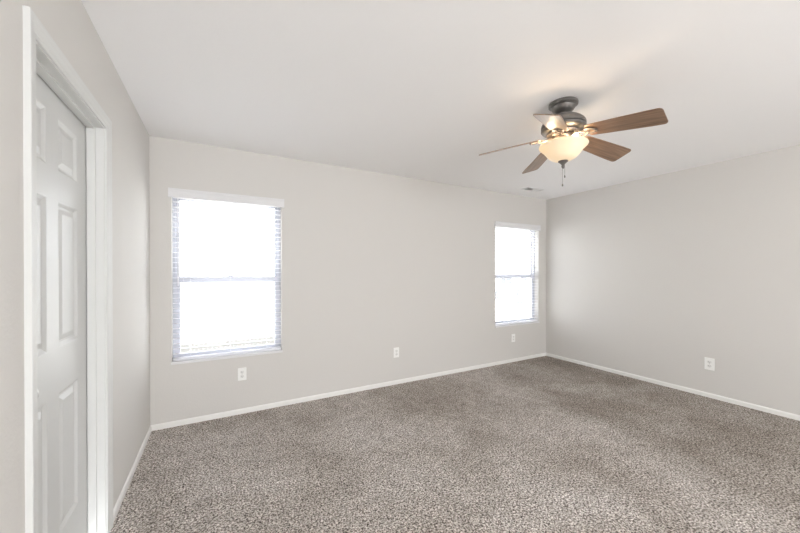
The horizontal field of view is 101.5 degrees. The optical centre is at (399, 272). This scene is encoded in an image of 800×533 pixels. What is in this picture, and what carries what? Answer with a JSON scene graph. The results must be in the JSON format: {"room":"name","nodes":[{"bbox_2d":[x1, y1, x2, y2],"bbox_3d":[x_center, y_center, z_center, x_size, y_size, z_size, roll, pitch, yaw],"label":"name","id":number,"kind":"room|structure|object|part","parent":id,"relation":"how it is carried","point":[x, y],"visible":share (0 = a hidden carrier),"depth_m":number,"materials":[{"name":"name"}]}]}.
{"room":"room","nodes":[
{"label":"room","id":0,"kind":"room"},
{"bbox_2d":[0,0,149,532],"bbox_3d":[-0.515,0.106,-0.200,0.115,2.440,6.550,0,0,-29],"label":"wall","id":1,"kind":"structure","parent":0,"point":[69,24],"depth_m":1.35,"materials":[{"name":"grey paint"}]},
{"bbox_2d":[36,73,86,532],"bbox_3d":[-1.339,0.295,1.281,0.089,2.005,0.700,0,0,-29],"label":"door","id":2,"kind":"structure","parent":1,"relation":"in","point":[61,136],"depth_m":1.34,"materials":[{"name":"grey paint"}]},
{"bbox_2d":[23,5,112,532],"bbox_3d":[-1.333,0.274,1.286,0.132,2.092,0.834,0,0,-29],"label":"door frame","id":3,"kind":"structure","parent":1,"relation":"attached to","point":[34,31],"depth_m":1.58,"materials":[{"name":"white paint"}]},
{"bbox_2d":[113,426,151,522],"bbox_3d":[-1.767,1.288,2.184,0.011,0.056,1.151,0,0,-29],"label":"baseboard","id":4,"kind":"structure","parent":1,"relation":"attached to","point":[132,471],"depth_m":2.04,"materials":[{"name":"white paint"}]},
{"bbox_2d":[149,135,545,424],"bbox_3d":[0.089,0.088,3.964,5.220,2.440,0.140,0,0,-29],"label":"wall","id":5,"kind":"structure","parent":0,"point":[373,264],"depth_m":3.53,"materials":[{"name":"grey paint"}]},
{"bbox_2d":[171,197,282,364],"bbox_3d":[-1.572,0.045,3.031,0.896,1.465,0.150,0,0,-29],"label":"window","id":6,"kind":"structure","parent":5,"relation":"in","point":[277,254],"depth_m":3.00,"materials":[{"name":"grey plastic"}]},
{"bbox_2d":[168,187,283,360],"bbox_3d":[-1.552,0.020,2.996,0.928,1.465,0.090,0,0,-29],"label":"window blind","id":7,"kind":"object","parent":6,"relation":"attached to","point":[177,193],"visible":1,"depth_m":2.98,"materials":[{"name":"white plastic"}]},
{"bbox_3d":[-1.859,-0.264,2.808,0.002,0.745,0.001,0,0,-29],"label":"lift cord","id":8,"kind":"part","parent":7,"relation":"part of","materials":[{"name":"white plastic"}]},
{"bbox_3d":[-1.560,0.742,3.014,0.874,0.020,0.052,0,0,-29],"label":"rail","id":9,"kind":"part","parent":7,"relation":"part of","materials":[{"name":"white plastic"}]},
{"bbox_3d":[-1.560,0.045,3.011,0.623,1.385,0.054,0,0,-29],"label":"ladder cord","id":10,"kind":"part","parent":7,"relation":"part of","materials":[{"name":"white fabric"}]},
{"bbox_3d":[-1.246,-0.252,3.148,0.002,0.772,0.001,0,0,-29],"label":"lift cord","id":11,"kind":"part","parent":7,"relation":"part of","materials":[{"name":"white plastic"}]},
{"bbox_3d":[-1.556,0.766,3.007,0.896,0.022,0.087,0,0,-29],"label":"sill","id":12,"kind":"part","parent":6,"relation":"part of","materials":[{"name":"white"}]},
{"bbox_3d":[-1.599,-0.292,3.079,0.840,0.744,0.022,0,0,-29],"label":"sash","id":13,"kind":"part","parent":6,"relation":"part of","materials":[{"name":"white glass"}]},
{"bbox_3d":[-1.587,0.389,3.060,0.840,0.709,0.024,0,0,-29],"label":"sash","id":14,"kind":"part","parent":6,"relation":"part of","materials":[{"name":"grey plastic"}]},
{"bbox_2d":[238,367,245,380],"bbox_3d":[-1.458,0.937,3.021,0.072,0.116,0.009,0,0,-29],"label":"wall outlet","id":15,"kind":"object","parent":5,"relation":"attached to","point":[241,371],"visible":1,"depth_m":3.02,"materials":[{"name":"white plastic"}]},
{"bbox_2d":[150,353,545,430],"bbox_3d":[0.114,1.281,3.897,4.965,0.056,0.011,0,0,-29],"label":"baseboard","id":16,"kind":"structure","parent":5,"relation":"attached to","point":[373,386],"depth_m":3.37,"materials":[{"name":"white paint"}]},
{"bbox_2d":[394,347,398,357],"bbox_3d":[-0.042,0.930,3.809,0.072,0.116,0.009,0,0,-29],"label":"wall outlet","id":17,"kind":"object","parent":5,"relation":"attached to","point":[396,350],"visible":1,"depth_m":3.81,"materials":[{"name":"white plastic"}]},
{"bbox_2d":[511,334,514,341],"bbox_3d":[1.647,0.949,4.749,0.072,0.116,0.009,0,0,-29],"label":"wall outlet","id":18,"kind":"object","parent":5,"relation":"attached to","point":[513,335],"visible":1,"depth_m":4.75,"materials":[{"name":"white plastic"}]},
{"bbox_2d":[495,227,538,327],"bbox_3d":[1.701,0.037,4.853,0.915,1.465,0.150,0,0,-29],"label":"window","id":19,"kind":"structure","parent":5,"relation":"in","point":[530,275],"depth_m":5.07,"materials":[{"name":"grey plastic"}]},
{"bbox_3d":[1.674,-0.299,4.901,0.859,0.744,0.022,0,0,-29],"label":"sash","id":20,"kind":"part","parent":19,"relation":"part of","materials":[{"name":"white glass"}]},
{"bbox_3d":[1.686,0.381,4.882,0.859,0.709,0.024,0,0,-29],"label":"sash","id":21,"kind":"part","parent":19,"relation":"part of","materials":[{"name":"grey plastic"}]},
{"bbox_3d":[1.716,0.759,4.829,0.915,0.022,0.087,0,0,-29],"label":"sill","id":22,"kind":"part","parent":19,"relation":"part of","materials":[{"name":"white"}]},
{"bbox_2d":[494,221,540,325],"bbox_3d":[1.721,0.012,4.817,0.947,1.465,0.090,0,0,-29],"label":"window blind","id":23,"kind":"object","parent":19,"relation":"attached to","point":[500,224],"visible":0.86,"depth_m":4.81,"materials":[{"name":"white plastic"}]},
{"bbox_3d":[1.712,0.735,4.836,0.893,0.020,0.052,0,0,-29],"label":"rail","id":24,"kind":"part","parent":23,"relation":"part of","materials":[{"name":"white plastic"}]},
{"bbox_3d":[1.680,0.032,4.891,0.907,1.455,0.063,0,0,-29],"label":"frame","id":25,"kind":"part","parent":19,"relation":"part of","materials":[{"name":"grey plastic"}]},
{"bbox_2d":[81,0,799,199],"bbox_3d":[1.715,-1.194,1.036,5.220,0.150,6.830,0,0,-29],"label":"ceiling","id":26,"kind":"structure","parent":0,"point":[417,89],"depth_m":1.89,"materials":[{"name":"white paint"}]},
{"bbox_2d":[521,187,542,191],"bbox_3d":[1.798,-1.129,4.441,0.300,0.009,0.124,0,0,-29],"label":"ceiling vent","id":27,"kind":"object","parent":26,"relation":"in","point":[526,188],"visible":1,"depth_m":4.43,"materials":[{"name":"white metal"}]},
{"bbox_2d":[479,96,667,185],"bbox_3d":[1.107,-0.849,2.159,1.060,0.549,1.054,0,0,-29],"label":"ceiling fan","id":28,"kind":"object","parent":26,"relation":"hanging from","point":[562,128],"visible":1,"depth_m":2.08,"materials":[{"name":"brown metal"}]},
{"bbox_3d":[0.752,-0.866,2.274,0.402,0.006,0.143,-9,15,17],"label":"blade","id":29,"kind":"part","parent":28,"relation":"part of","materials":[{"name":"brown wood"}]},
{"bbox_3d":[1.078,-0.867,2.519,0.143,0.006,0.402,-17,-7,-3],"label":"blade","id":30,"kind":"part","parent":28,"relation":"part of","materials":[{"name":"brown wood"}]},
{"bbox_3d":[0.956,-0.885,2.213,0.153,0.024,0.089,-9,7,17],"label":"blade arm","id":31,"kind":"part","parent":28,"relation":"part of","materials":[{"name":"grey metal"}]},
{"bbox_3d":[0.884,-0.864,1.888,0.143,0.006,0.402,20,19,31],"label":"blade","id":32,"kind":"part","parent":28,"relation":"part of","materials":[{"name":"brown wood"}]},
{"bbox_3d":[1.005,-0.885,2.063,0.089,0.024,0.153,11,15,33],"label":"blade arm","id":33,"kind":"part","parent":28,"relation":"part of","materials":[{"name":"grey metal"}]},
{"bbox_3d":[1.084,-0.796,2.172,0.298,0.111,0.298,0,0,-29],"label":"lamp shade","id":34,"kind":"part","parent":28,"relation":"part of","materials":[{"name":"beige glass"}]},
{"bbox_3d":[1.163,-0.885,2.063,0.089,0.024,0.153,11,2,-38],"label":"blade arm","id":35,"kind":"part","parent":28,"relation":"part of","materials":[{"name":"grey metal"}]},
{"bbox_3d":[1.412,-0.866,2.285,0.402,0.006,0.143,9,-20,-19],"label":"blade","id":36,"kind":"part","parent":28,"relation":"part of","materials":[{"name":"brown wood"}]},
{"bbox_3d":[1.292,-0.864,1.894,0.143,0.006,0.402,21,-4,-38],"label":"blade","id":37,"kind":"part","parent":28,"relation":"part of","materials":[{"name":"brown wood"}]},
{"bbox_2d":[109,356,799,532],"bbox_3d":[1.704,1.376,1.040,4.965,0.130,6.550,0,0,-29],"label":"floor","id":38,"kind":"structure","parent":0,"point":[544,444],"depth_m":2.20,"materials":[{"name":"carpet"}]},
{"bbox_2d":[546,145,799,414],"bbox_3d":[3.935,0.096,2.276,0.140,2.440,6.550,0,0,-29],"label":"wall","id":39,"kind":"structure","parent":0,"point":[654,277],"depth_m":3.54,"materials":[{"name":"grey paint"}]},
{"bbox_2d":[546,353,799,420],"bbox_3d":[3.872,1.288,2.240,0.011,0.056,6.539,0,0,-29],"label":"baseboard","id":40,"kind":"structure","parent":39,"relation":"attached to","point":[714,396],"depth_m":3.54,"materials":[{"name":"white paint"}]},
{"bbox_2d":[704,357,714,370],"bbox_3d":[3.223,0.951,3.406,0.009,0.125,0.081,0,0,-29],"label":"wall outlet","id":41,"kind":"object","parent":39,"relation":"attached to","point":[709,363],"visible":1,"depth_m":3.40,"materials":[{"name":"white plastic"}]},
{"label":"outside","id":42,"kind":"structure","parent":0,"visible":0},
{"bbox_2d":[181,285,529,347],"bbox_3d":[-14.495,4.137,56.904,150.000,0.300,106.490,0,0,-29],"label":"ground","id":43,"kind":"structure","parent":42,"point":[213,294],"depth_m":34.36,"materials":[{"name":"white"}]},
{"bbox_2d":[181,336,273,352],"bbox_3d":[-6.822,3.368,12.314,16.042,1.612,0.150,0,0,-29],"label":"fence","id":44,"kind":"object","parent":43,"relation":"on","point":[270,337],"visible":0.09,"depth_m":12.37,"materials":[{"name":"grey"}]},
{"bbox_2d":[495,264,529,303],"bbox_3d":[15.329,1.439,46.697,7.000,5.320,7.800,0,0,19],"label":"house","id":45,"kind":"structure","parent":43,"relation":"on","point":[512,286],"depth_m":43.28,"materials":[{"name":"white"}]},
{"bbox_3d":[13.245,3.042,43.706,1.500,1.200,0.018,0,0,19],"label":"pane","id":46,"kind":"part","parent":45,"relation":"part of","materials":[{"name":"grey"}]},
{"bbox_3d":[14.097,0.943,43.406,1.400,1.100,0.018,0,0,19],"label":"pane","id":47,"kind":"part","parent":45,"relation":"part of","materials":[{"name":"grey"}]},
{"bbox_3d":[15.705,3.046,42.864,0.900,2.000,0.018,0,0,19],"label":"pane","id":48,"kind":"part","parent":45,"relation":"part of","materials":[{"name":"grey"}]},
{"bbox_3d":[16.178,0.946,42.693,0.600,1.100,0.018,0,0,19],"label":"pane","id":49,"kind":"part","parent":45,"relation":"part of","materials":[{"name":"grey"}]}
]}

